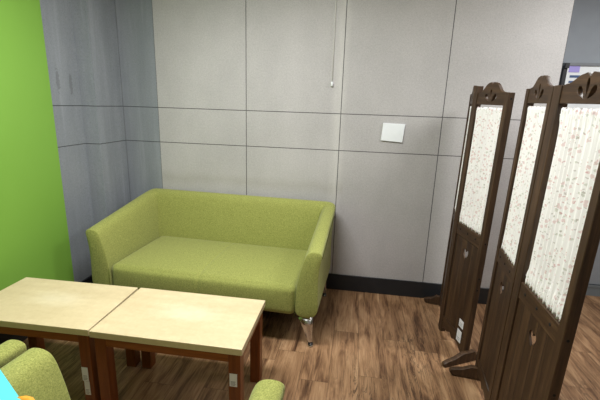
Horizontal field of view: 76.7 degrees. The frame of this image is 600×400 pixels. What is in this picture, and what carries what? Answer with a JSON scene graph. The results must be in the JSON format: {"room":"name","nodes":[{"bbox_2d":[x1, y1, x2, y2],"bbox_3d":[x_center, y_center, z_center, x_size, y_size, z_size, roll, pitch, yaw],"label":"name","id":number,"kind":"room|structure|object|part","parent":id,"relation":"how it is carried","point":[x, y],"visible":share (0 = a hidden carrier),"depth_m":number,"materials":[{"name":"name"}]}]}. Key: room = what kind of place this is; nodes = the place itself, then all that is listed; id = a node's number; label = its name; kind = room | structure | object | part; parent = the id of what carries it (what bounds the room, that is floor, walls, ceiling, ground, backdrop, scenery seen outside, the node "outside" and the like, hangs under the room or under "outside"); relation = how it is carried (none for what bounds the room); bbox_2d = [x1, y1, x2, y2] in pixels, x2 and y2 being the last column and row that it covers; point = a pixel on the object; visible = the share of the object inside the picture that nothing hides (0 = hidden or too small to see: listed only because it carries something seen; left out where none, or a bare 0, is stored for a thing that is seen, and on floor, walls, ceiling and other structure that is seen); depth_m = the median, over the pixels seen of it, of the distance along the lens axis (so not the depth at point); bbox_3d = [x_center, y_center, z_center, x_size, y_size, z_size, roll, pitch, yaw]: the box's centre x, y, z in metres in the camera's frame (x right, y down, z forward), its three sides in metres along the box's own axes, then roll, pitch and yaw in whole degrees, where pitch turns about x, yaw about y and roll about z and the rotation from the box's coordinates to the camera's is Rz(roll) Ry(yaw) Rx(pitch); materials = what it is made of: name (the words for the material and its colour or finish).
{"room":"waiting room","nodes":[
{"label":"waiting room","id":0,"kind":"room"},
{"bbox_2d":[0,0,73,290],"bbox_3d":[-2.204,0.058,0.520,0.120,2.750,4.720,4,14,8],"label":"wall","id":1,"kind":"structure","parent":0,"point":[34,236],"depth_m":2.54,"materials":[{"name":"green paint"}]},
{"bbox_2d":[0,275,92,343],"bbox_3d":[-2.071,1.248,1.140,0.128,0.150,5.388,4,14,8],"label":"baseboard","id":2,"kind":"structure","parent":1,"relation":"attached to","point":[3,337],"depth_m":2.53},
{"bbox_2d":[40,0,162,281],"bbox_3d":[-1.565,-0.588,3.178,0.560,2.750,0.880,4,14,8],"label":"wall","id":3,"kind":"structure","parent":0,"point":[100,54],"depth_m":3.13,"materials":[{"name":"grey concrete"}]},
{"bbox_2d":[23,289,599,399],"bbox_3d":[0.761,1.478,1.020,6.090,0.060,6.100,4,14,8],"label":"floor","id":4,"kind":"structure","parent":0,"point":[367,346],"depth_m":2.49,"materials":[{"name":"brown wood"}]},
{"bbox_2d":[0,340,26,367],"bbox_3d":[-1.611,0.927,1.232,0.917,0.758,0.874,4,14,8],"label":"armchair","id":5,"kind":"object","parent":4,"relation":"on","point":[10,350],"visible":0.43,"depth_m":1.46,"materials":[{"name":"green fabric"}]},
{"bbox_2d":[0,277,140,399],"bbox_3d":[-1.404,0.816,2.206,0.755,0.512,0.460,4,14,7],"label":"coffee table","id":6,"kind":"object","parent":4,"relation":"on","point":[37,309],"visible":0.8,"depth_m":2.06,"materials":[{"name":"brown wood"}]},
{"bbox_3d":[-1.712,0.768,2.430,0.060,0.476,0.060,4,14,7],"label":"leg","id":7,"kind":"part","parent":6,"relation":"part of","materials":[{"name":"brown wood"}]},
{"bbox_3d":[-1.097,0.898,1.992,0.060,0.476,0.060,4,14,7],"label":"leg","id":8,"kind":"part","parent":6,"relation":"part of","materials":[{"name":"brown wood"}]},
{"bbox_3d":[-1.049,0.809,2.352,0.060,0.476,0.060,4,14,7],"label":"leg","id":9,"kind":"part","parent":6,"relation":"part of","materials":[{"name":"brown wood"}]},
{"bbox_2d":[0,348,284,399],"bbox_3d":[-0.607,1.007,1.021,0.981,0.768,0.874,4,14,8],"label":"armchair","id":10,"kind":"object","parent":4,"relation":"on","point":[35,373],"visible":0.98,"depth_m":1.32,"materials":[{"name":"green fabric"}]},
{"bbox_2d":[0,370,34,399],"bbox_3d":[-0.972,0.566,1.075,0.480,0.027,0.276,13,18,37],"label":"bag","id":11,"kind":"object","parent":10,"relation":"on","point":[7,392],"visible":1,"depth_m":1.09,"materials":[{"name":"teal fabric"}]},
{"bbox_3d":[-0.759,0.575,1.057,0.106,0.021,0.041,13,18,37],"label":"handle","id":12,"kind":"part","parent":11,"relation":"part of","materials":[{"name":"orange plastic"}]},
{"bbox_2d":[89,288,264,399],"bbox_3d":[-0.631,0.865,2.107,0.782,0.512,0.470,4,14,8],"label":"coffee table","id":13,"kind":"object","parent":4,"relation":"on","point":[150,322],"visible":1,"depth_m":1.95,"materials":[{"name":"brown wood"}]},
{"bbox_3d":[-1.004,0.906,1.973,0.060,0.476,0.060,4,14,8],"label":"leg","id":14,"kind":"part","parent":13,"relation":"part of","materials":[{"name":"brown wood"}]},
{"bbox_3d":[-0.948,0.815,2.342,0.060,0.476,0.060,4,14,8],"label":"leg","id":15,"kind":"part","parent":13,"relation":"part of","materials":[{"name":"brown wood"}]},
{"bbox_3d":[-0.316,0.951,1.880,0.060,0.476,0.060,4,14,8],"label":"leg","id":16,"kind":"part","parent":13,"relation":"part of","materials":[{"name":"brown wood"}]},
{"bbox_3d":[-0.260,0.860,2.249,0.060,0.476,0.060,4,14,8],"label":"leg","id":17,"kind":"part","parent":13,"relation":"part of","materials":[{"name":"brown wood"}]},
{"bbox_2d":[86,188,335,346],"bbox_3d":[-0.629,0.457,3.045,1.727,0.848,0.874,4,14,10],"label":"sofa","id":18,"kind":"object","parent":4,"relation":"on","point":[276,251],"visible":0.95,"depth_m":2.95,"materials":[{"name":"green fabric"}]},
{"bbox_2d":[112,236,306,313],"bbox_3d":[-0.647,0.543,2.986,1.390,0.238,0.714,4,14,10],"label":"seat cushion","id":19,"kind":"object","parent":18,"relation":"on","point":[269,271],"depth_m":2.76,"materials":[{"name":"green fabric"}]},
{"bbox_3d":[0.033,0.898,2.620,0.110,0.200,0.048,4,14,10],"label":"leg","id":20,"kind":"part","parent":18,"relation":"part of","materials":[{"name":"silver metal"}]},
{"bbox_2d":[424,82,514,367],"bbox_3d":[1.176,0.130,2.630,0.311,1.796,0.885,4,15,8],"label":"folding screen","id":21,"kind":"object","parent":4,"relation":"on","point":[486,129],"visible":1,"depth_m":2.47,"materials":[{"name":"brown wood"}]},
{"bbox_3d":[1.093,0.954,2.706,0.022,0.108,0.294,1,15,-5],"label":"rail","id":22,"kind":"part","parent":21,"relation":"part of","materials":[{"name":"brown wood"}]},
{"bbox_3d":[1.182,0.099,2.859,0.038,1.737,0.373,8,16,19],"label":"panel frame","id":23,"kind":"part","parent":21,"relation":"part of","materials":[{"name":"brown wood"}]},
{"bbox_2d":[455,106,470,210],"bbox_3d":[1.195,-0.280,2.758,0.022,0.781,0.292,8,16,19],"label":"curtain","id":24,"kind":"object","parent":21,"relation":"hanging from","point":[469,108],"depth_m":2.86,"materials":[{"name":"white fabric"}]},
{"bbox_3d":[1.122,0.230,2.511,0.024,0.082,0.294,1,15,-5],"label":"rail","id":25,"kind":"part","parent":21,"relation":"part of","materials":[{"name":"brown wood"}]},
{"bbox_2d":[459,107,501,234],"bbox_3d":[1.140,-0.185,2.399,0.022,0.781,0.290,1,15,-5],"label":"curtain","id":26,"kind":"object","parent":21,"relation":"hanging from","point":[486,122],"depth_m":2.41,"materials":[{"name":"white fabric"}]},
{"bbox_2d":[449,71,599,399],"bbox_3d":[1.039,0.346,1.767,0.325,1.803,0.892,5,14,12],"label":"folding screen","id":27,"kind":"object","parent":4,"relation":"on","point":[549,239],"visible":1,"depth_m":1.58,"materials":[{"name":"brown wood"}]},
{"bbox_3d":[1.073,1.070,2.210,0.022,0.108,0.293,6,16,13],"label":"rail","id":28,"kind":"part","parent":27,"relation":"part of","materials":[{"name":"brown wood"}]},
{"bbox_3d":[1.102,0.346,2.015,0.024,0.082,0.293,6,15,13],"label":"rail","id":29,"kind":"part","parent":27,"relation":"part of","materials":[{"name":"brown wood"}]},
{"bbox_3d":[1.107,0.311,2.004,0.038,1.737,0.369,6,15,13],"label":"panel frame","id":30,"kind":"part","parent":27,"relation":"part of","materials":[{"name":"brown wood"}]},
{"bbox_2d":[501,106,545,264],"bbox_3d":[1.122,-0.068,1.902,0.022,0.781,0.289,6,15,13],"label":"curtain","id":31,"kind":"object","parent":27,"relation":"hanging from","point":[533,117],"depth_m":1.93,"materials":[{"name":"white fabric"}]},
{"bbox_3d":[1.000,0.459,1.580,0.024,0.082,0.356,5,15,8],"label":"rail","id":32,"kind":"part","parent":27,"relation":"part of","materials":[{"name":"brown wood"}]},
{"bbox_3d":[1.006,0.421,1.580,0.038,1.737,0.460,5,15,8],"label":"panel frame","id":33,"kind":"part","parent":27,"relation":"part of","materials":[{"name":"brown wood"}]},
{"bbox_2d":[525,107,599,321],"bbox_3d":[1.019,0.045,1.468,0.022,0.781,0.352,5,15,8],"label":"curtain","id":34,"kind":"object","parent":27,"relation":"hanging from","point":[571,166],"depth_m":1.47,"materials":[{"name":"white fabric"}]},
{"bbox_2d":[152,0,574,288],"bbox_3d":[0.357,-0.564,3.331,3.200,2.750,0.380,4,14,8],"label":"wall","id":35,"kind":"structure","parent":0,"point":[248,104],"depth_m":3.11,"materials":[{"name":"paint"}]},
{"bbox_2d":[381,123,404,142],"bbox_3d":[0.753,-0.544,3.069,0.183,0.151,0.012,4,14,8],"label":"wall plate","id":36,"kind":"object","parent":35,"relation":"attached to","point":[391,132],"visible":1,"depth_m":3.06,"materials":[{"name":"white plastic"}]},
{"bbox_2d":[326,273,502,303],"bbox_3d":[0.124,0.731,3.482,3.530,0.150,0.012,4,14,8],"label":"baseboard","id":37,"kind":"structure","parent":35,"relation":"attached to","point":[334,281],"depth_m":3.38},
{"bbox_2d":[563,0,599,284],"bbox_3d":[3.063,-0.444,3.197,2.200,2.750,0.120,4,14,8],"label":"wall","id":38,"kind":"structure","parent":0,"point":[583,41],"depth_m":3.05,"materials":[{"name":"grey paint"}]},
{"bbox_2d":[559,63,599,108],"bbox_3d":[2.636,-0.705,3.111,1.003,0.783,0.050,4,14,8],"label":"notice board","id":39,"kind":"object","parent":38,"relation":"attached to","point":[570,72],"visible":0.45,"depth_m":3.09,"materials":[{"name":"white paper"}]},
{"bbox_3d":[2.156,-0.741,3.185,0.028,0.735,0.034,4,14,8],"label":"frame","id":40,"kind":"part","parent":39,"relation":"part of","materials":[{"name":"metal"}]},
{"bbox_3d":[2.650,-1.076,3.026,1.003,0.023,0.034,4,14,8],"label":"frame","id":41,"kind":"part","parent":39,"relation":"part of","materials":[{"name":"metal"}]},
{"bbox_2d":[586,284,599,296],"bbox_3d":[3.011,0.853,3.451,2.200,0.110,0.020,4,14,8],"label":"baseboard","id":42,"kind":"structure","parent":38,"relation":"attached to","point":[593,289],"depth_m":3.49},
{"bbox_3d":[0.849,-1.246,0.336,6.090,0.060,6.100,4,14,8],"label":"ceiling","id":43,"kind":"structure","parent":0,"visible":0},
{"bbox_2d":[331,6,335,85],"bbox_3d":[0.271,-1.385,2.932,0.019,0.969,0.018,4,14,8],"label":"pull cord","id":44,"kind":"object","parent":43,"relation":"hanging from","point":[335,6],"visible":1,"depth_m":2.98,"materials":[{"name":"white plastic"}]}
]}

